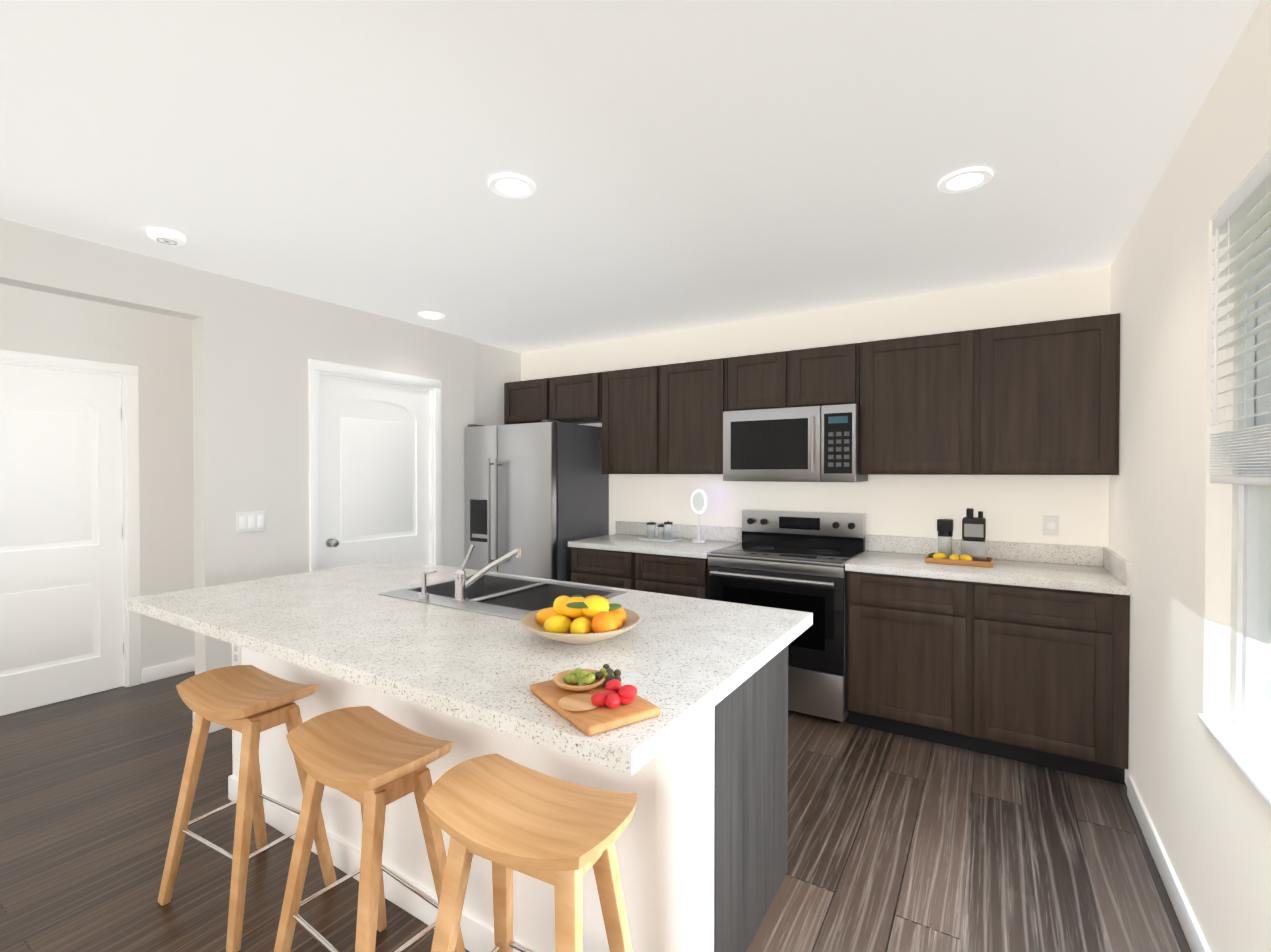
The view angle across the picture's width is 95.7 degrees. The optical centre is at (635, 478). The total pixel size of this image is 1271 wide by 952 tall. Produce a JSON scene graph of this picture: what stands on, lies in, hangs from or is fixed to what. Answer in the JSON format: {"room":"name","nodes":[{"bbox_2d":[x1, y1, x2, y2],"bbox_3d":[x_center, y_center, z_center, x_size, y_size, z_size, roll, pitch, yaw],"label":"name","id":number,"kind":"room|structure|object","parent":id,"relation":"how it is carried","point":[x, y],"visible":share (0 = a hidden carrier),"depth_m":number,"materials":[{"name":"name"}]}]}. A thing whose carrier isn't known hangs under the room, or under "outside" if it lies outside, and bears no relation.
{"room":"kitchen","nodes":[
{"label":"kitchen","id":0,"kind":"room"},
{"bbox_2d":[0,284,194,682],"bbox_3d":[-3.728,0.127,3.460,0.300,2.500,2.060,0,1,32],"label":"wall","id":1,"kind":"structure","parent":0,"point":[155,349],"depth_m":3.89,"materials":[{"name":"grey paint"}]},
{"bbox_2d":[0,364,123,715],"bbox_3d":[-3.583,0.355,3.426,0.110,2.036,0.850,0,1,32],"label":"hall door","id":2,"kind":"structure","parent":1,"relation":"in","point":[61,587],"depth_m":3.54,"materials":[{"name":"white paint"}]},
{"bbox_2d":[0,350,140,686],"bbox_3d":[-3.627,0.319,3.448,0.146,2.116,0.998,0,1,32],"label":"door frame","id":3,"kind":"structure","parent":1,"relation":"attached to","point":[127,374],"depth_m":3.79,"materials":[{"name":"white paint"}]},
{"bbox_2d":[142,657,194,682],"bbox_3d":[-3.206,1.324,4.013,0.014,0.095,0.370,0,1,32],"label":"baseboard","id":4,"kind":"structure","parent":1,"relation":"attached to","point":[162,671],"depth_m":3.97,"materials":[{"name":"white paint"}]},
{"bbox_2d":[0,218,520,674],"bbox_3d":[-3.103,0.140,2.138,0.300,2.500,7.480,0,1,32],"label":"wall","id":5,"kind":"structure","parent":0,"point":[256,348],"depth_m":3.32,"materials":[{"name":"grey paint"}]},
{"bbox_2d":[209,722,225,732],"bbox_3d":[-2.189,1.330,3.346,0.044,0.095,0.564,0,1,32],"label":"baseboard","id":6,"kind":"structure","parent":5,"relation":"attached to","point":[213,727],"depth_m":3.14,"materials":[{"name":"white paint"}]},
{"bbox_2d":[237,511,265,532],"bbox_3d":[-2.199,0.248,3.296,0.008,0.116,0.150,0,1,32],"label":"switch plate","id":7,"kind":"object","parent":5,"relation":"attached to","point":[251,521],"visible":1,"depth_m":3.29,"materials":[{"name":"white plastic"}]},
{"bbox_2d":[309,359,441,571],"bbox_3d":[-1.812,0.313,4.034,0.146,2.116,1.002,0,1,32],"label":"door frame","id":8,"kind":"structure","parent":5,"relation":"attached to","point":[317,368],"depth_m":3.85,"materials":[{"name":"white paint"}]},
{"bbox_2d":[321,374,430,569],"bbox_3d":[-1.768,0.349,4.011,0.110,2.036,0.854,0,1,32],"label":"pantry door","id":9,"kind":"structure","parent":5,"relation":"in","point":[375,471],"depth_m":3.98,"materials":[{"name":"white paint"}]},
{"bbox_2d":[410,576,481,591],"bbox_3d":[-0.841,0.559,2.579,0.003,0.188,0.425,0,1,32],"label":"sink","id":10,"kind":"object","parent":0,"relation":"attached to","point":[469,579],"depth_m":2.50,"materials":[{"name":"silver metal"}]},
{"bbox_2d":[406,588,529,616],"bbox_3d":[-0.630,0.563,2.195,0.766,0.188,0.003,0,1,32],"label":"sink","id":11,"kind":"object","parent":0,"relation":"attached to","point":[498,608],"depth_m":2.14,"materials":[{"name":"silver metal"}]},
{"bbox_2d":[466,584,545,607],"bbox_3d":[-0.517,0.562,2.377,0.034,0.188,0.425,0,1,32],"label":"sink","id":12,"kind":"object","parent":0,"relation":"attached to","point":[514,593],"depth_m":2.36,"materials":[{"name":"silver metal"}]},
{"bbox_2d":[482,576,609,595],"bbox_3d":[-0.404,0.560,2.558,0.766,0.188,0.003,0,1,32],"label":"sink","id":13,"kind":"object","parent":0,"relation":"attached to","point":[493,579],"depth_m":2.53,"materials":[{"name":"silver metal"}]},
{"bbox_2d":[0,671,1191,951],"bbox_3d":[-1.713,1.428,1.414,6.000,0.060,7.700,0,1,32],"label":"floor","id":14,"kind":"structure","parent":0,"point":[898,843],"depth_m":2.13,"materials":[{"name":"brown wood"}]},
{"bbox_2d":[158,665,336,951],"bbox_3d":[-1.296,1.036,1.927,0.460,0.719,0.335,0,1,28],"label":"stool","id":15,"kind":"object","parent":14,"relation":"on","point":[249,703],"visible":1,"depth_m":1.88,"materials":[{"name":"brown wood"}]},
{"bbox_2d":[274,706,465,951],"bbox_3d":[-0.712,1.040,1.540,0.460,0.719,0.335,0,1,35],"label":"stool","id":16,"kind":"object","parent":14,"relation":"on","point":[373,762],"visible":0.98,"depth_m":1.50,"materials":[{"name":"brown wood"}]},
{"bbox_2d":[228,580,787,951],"bbox_3d":[-0.600,0.949,2.258,2.215,0.879,0.862,0,1,32],"label":"kitchen island","id":17,"kind":"object","parent":14,"relation":"on","point":[702,853],"depth_m":1.66,"materials":[{"name":"white paint"}]},
{"bbox_2d":[218,592,521,691],"bbox_3d":[-0.833,0.493,1.869,0.800,0.040,0.580,0,1,32],"label":"island countertop","id":18,"kind":"structure","parent":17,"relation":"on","point":[347,641],"depth_m":1.78,"materials":[{"name":"white stone"}]},
{"bbox_2d":[370,589,812,779],"bbox_3d":[-0.012,0.494,1.716,0.755,0.040,1.190,0,1,32],"label":"island countertop","id":19,"kind":"structure","parent":17,"relation":"on","point":[684,656],"depth_m":1.45,"materials":[{"name":"white stone"}]},
{"bbox_2d":[520,594,641,644],"bbox_3d":[-0.160,0.408,1.695,0.356,0.131,0.356,0,1,32],"label":"fruit bowl","id":20,"kind":"object","parent":19,"relation":"on","point":[576,619],"visible":1,"depth_m":1.64,"materials":[{"name":"food"}]},
{"bbox_2d":[530,664,659,735],"bbox_3d":[-0.095,0.449,1.222,0.174,0.060,0.269,0,1,-34],"label":"cutting board","id":21,"kind":"object","parent":19,"relation":"on","point":[589,702],"visible":1,"depth_m":1.16,"materials":[{"name":"brown wood"}]},
{"bbox_2d":[423,753,637,951],"bbox_3d":[-0.227,1.042,1.260,0.460,0.719,0.335,0,1,27],"label":"stool","id":22,"kind":"object","parent":14,"relation":"on","point":[505,816],"visible":1,"depth_m":1.24,"materials":[{"name":"brown wood"}]},
{"bbox_2d":[465,420,608,581],"bbox_3d":[-0.812,0.467,4.649,0.908,1.795,0.784,0,1,32],"label":"fridge","id":23,"kind":"object","parent":14,"relation":"on","point":[537,494],"visible":0.56,"depth_m":4.34,"materials":[{"name":"grey metal"}]},
{"bbox_2d":[568,521,741,598],"bbox_3d":[0.146,0.860,4.145,1.100,1.020,0.642,0,1,32],"label":"base cabinet","id":24,"kind":"object","parent":14,"relation":"on","point":[623,557],"visible":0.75,"depth_m":3.94,"materials":[{"name":"brown wood"}]},
{"bbox_2d":[637,520,680,542],"bbox_3d":[0.175,0.376,4.221,0.280,0.153,0.170,0,1,32],"label":"tray","id":25,"kind":"object","parent":24,"relation":"on","point":[666,536],"visible":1,"depth_m":4.20,"materials":[{"name":"white"}]},
{"bbox_2d":[691,489,706,542],"bbox_3d":[0.453,0.265,4.117,0.162,0.378,0.100,0,1,32],"label":"mirror","id":26,"kind":"object","parent":24,"relation":"on","point":[698,501],"visible":1,"depth_m":4.11,"materials":[{"name":"white plastic"}]},
{"bbox_2d":[708,509,865,723],"bbox_3d":[0.947,0.800,3.609,0.813,1.150,0.697,0,1,32],"label":"stove","id":27,"kind":"object","parent":14,"relation":"on","point":[794,560],"visible":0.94,"depth_m":3.34,"materials":[{"name":"grey metal"}]},
{"bbox_2d":[845,534,1131,784],"bbox_3d":[1.821,0.870,3.099,1.200,1.020,0.642,0,1,32],"label":"base cabinet","id":28,"kind":"object","parent":14,"relation":"on","point":[1019,651],"visible":0.98,"depth_m":2.83,"materials":[{"name":"brown wood"}]},
{"bbox_2d":[925,508,992,567],"bbox_3d":[1.783,0.314,3.170,0.320,0.300,0.200,0,1,32],"label":"tray","id":29,"kind":"object","parent":28,"relation":"on","point":[974,547],"visible":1,"depth_m":3.11,"materials":[{"name":"brown wood"}]},
{"bbox_2d":[0,0,1259,352],"bbox_3d":[-1.713,-1.132,1.387,6.000,0.060,7.700,0,1,32],"label":"ceiling","id":30,"kind":"structure","parent":0,"point":[684,164],"depth_m":1.90,"materials":[{"name":"white paint"}]},
{"bbox_2d":[147,227,185,245],"bbox_3d":[-2.134,-1.096,2.621,0.140,0.037,0.140,0,1,32],"label":"smoke detector","id":31,"kind":"object","parent":30,"relation":"attached to","point":[166,236],"visible":1,"depth_m":2.59,"materials":[{"name":"white plastic"}]},
{"bbox_2d":[418,312,444,319],"bbox_3d":[-1.407,-1.122,3.974,0.180,0.012,0.180,0,1,32],"label":"recessed light","id":32,"kind":"object","parent":30,"relation":"in","point":[432,315],"visible":1,"depth_m":3.96,"materials":[{"name":"white plastic"}]},
{"bbox_2d":[488,173,535,198],"bbox_3d":[-0.466,-1.104,2.177,0.180,0.012,0.180,0,1,32],"label":"recessed light","id":33,"kind":"object","parent":30,"relation":"in","point":[511,185],"visible":0.98,"depth_m":2.17,"materials":[{"name":"white plastic"}]},
{"bbox_2d":[938,167,992,193],"bbox_3d":[1.221,-1.103,2.135,0.180,0.012,0.180,0,1,32],"label":"recessed light","id":34,"kind":"object","parent":30,"relation":"in","point":[965,180],"visible":1,"depth_m":2.12,"materials":[{"name":"white plastic"}]},
{"bbox_2d":[521,266,1110,550],"bbox_3d":[0.734,0.119,4.229,4.557,2.500,0.130,0,1,32],"label":"wall","id":35,"kind":"structure","parent":0,"point":[1014,508],"depth_m":3.62,"materials":[{"name":"beige paint"}]},
{"bbox_2d":[504,377,559,424],"bbox_3d":[-0.798,-0.641,4.897,0.583,0.355,0.338,0,1,32],"label":"upper cabinet","id":36,"kind":"object","parent":35,"relation":"attached to","point":[527,401],"depth_m":4.75,"materials":[{"name":"brown wood"}]},
{"bbox_2d":[556,373,595,423],"bbox_3d":[-0.430,-0.638,4.668,0.583,0.355,0.338,0,1,32],"label":"upper cabinet","id":37,"kind":"object","parent":35,"relation":"attached to","point":[575,394],"depth_m":4.50,"materials":[{"name":"brown wood"}]},
{"bbox_2d":[596,364,667,473],"bbox_3d":[0.070,-0.423,4.358,0.586,0.780,0.338,0,1,32],"label":"upper cabinet","id":38,"kind":"object","parent":35,"relation":"attached to","point":[632,404],"depth_m":4.22,"materials":[{"name":"brown wood"}]},
{"bbox_2d":[668,358,723,473],"bbox_3d":[0.440,-0.420,4.128,0.586,0.780,0.338,0,1,32],"label":"upper cabinet","id":39,"kind":"object","parent":35,"relation":"attached to","point":[695,388],"depth_m":3.95,"materials":[{"name":"brown wood"}]},
{"bbox_2d":[724,349,803,410],"bbox_3d":[0.902,-0.626,3.837,0.493,0.362,0.338,0,1,32],"label":"upper cabinet","id":40,"kind":"object","parent":35,"relation":"attached to","point":[772,380],"depth_m":3.69,"materials":[{"name":"brown wood"}]},
{"bbox_2d":[723,404,867,481],"bbox_3d":[1.019,-0.210,3.706,0.830,0.458,0.442,0,1,32],"label":"over-the-range microwave","id":41,"kind":"object","parent":40,"relation":"attached to","point":[809,444],"visible":0.98,"depth_m":3.53,"materials":[{"name":"grey metal"}]},
{"bbox_2d":[804,343,855,406],"bbox_3d":[1.191,-0.624,3.656,0.492,0.362,0.338,0,1,32],"label":"upper cabinet","id":42,"kind":"object","parent":35,"relation":"attached to","point":[829,371],"depth_m":3.47,"materials":[{"name":"brown wood"}]},
{"bbox_2d":[856,327,995,474],"bbox_3d":[1.688,-0.412,3.349,0.668,0.780,0.338,0,1,32],"label":"upper cabinet","id":43,"kind":"object","parent":35,"relation":"attached to","point":[927,403],"depth_m":3.19,"materials":[{"name":"brown wood"}]},
{"bbox_2d":[1043,515,1058,535],"bbox_3d":[2.294,0.260,3.175,0.072,0.116,0.008,0,1,32],"label":"electrical outlet","id":44,"kind":"object","parent":35,"relation":"attached to","point":[1050,525],"visible":1,"depth_m":3.17,"materials":[{"name":"white plastic"}]},
{"bbox_2d":[996,313,1119,474],"bbox_3d":[2.128,-0.409,3.074,0.669,0.780,0.338,0,1,32],"label":"upper cabinet","id":45,"kind":"object","parent":35,"relation":"attached to","point":[1040,398],"depth_m":2.89,"materials":[{"name":"brown wood"}]},
{"bbox_2d":[1108,0,1270,951],"bbox_3d":[0.589,0.164,-0.166,0.150,2.500,7.480,0,1,32],"label":"wall","id":46,"kind":"structure","parent":0,"point":[1208,807],"depth_m":1.78,"materials":[{"name":"beige paint"}]},
{"bbox_2d":[1127,775,1210,951],"bbox_3d":[0.401,1.368,-0.301,0.014,0.095,6.630,0,1,32],"label":"baseboard","id":47,"kind":"structure","parent":46,"relation":"attached to","point":[1188,921],"depth_m":1.93,"materials":[{"name":"white paint"}]},
{"bbox_2d":[1198,208,1270,806],"bbox_3d":[1.269,-0.012,0.959,0.139,1.427,1.546,0,1,32],"label":"window","id":48,"kind":"structure","parent":46,"relation":"in","point":[1242,736],"depth_m":1.54,"materials":[{"name":"white plastic"}]},
{"bbox_2d":[1209,153,1270,485],"bbox_3d":[1.240,-0.352,0.973,0.052,0.743,1.526,0,1,32],"label":"window blinds","id":49,"kind":"object","parent":48,"relation":"attached to","point":[1247,206],"visible":1,"depth_m":1.45,"materials":[{"name":"white plastic"}]}
]}

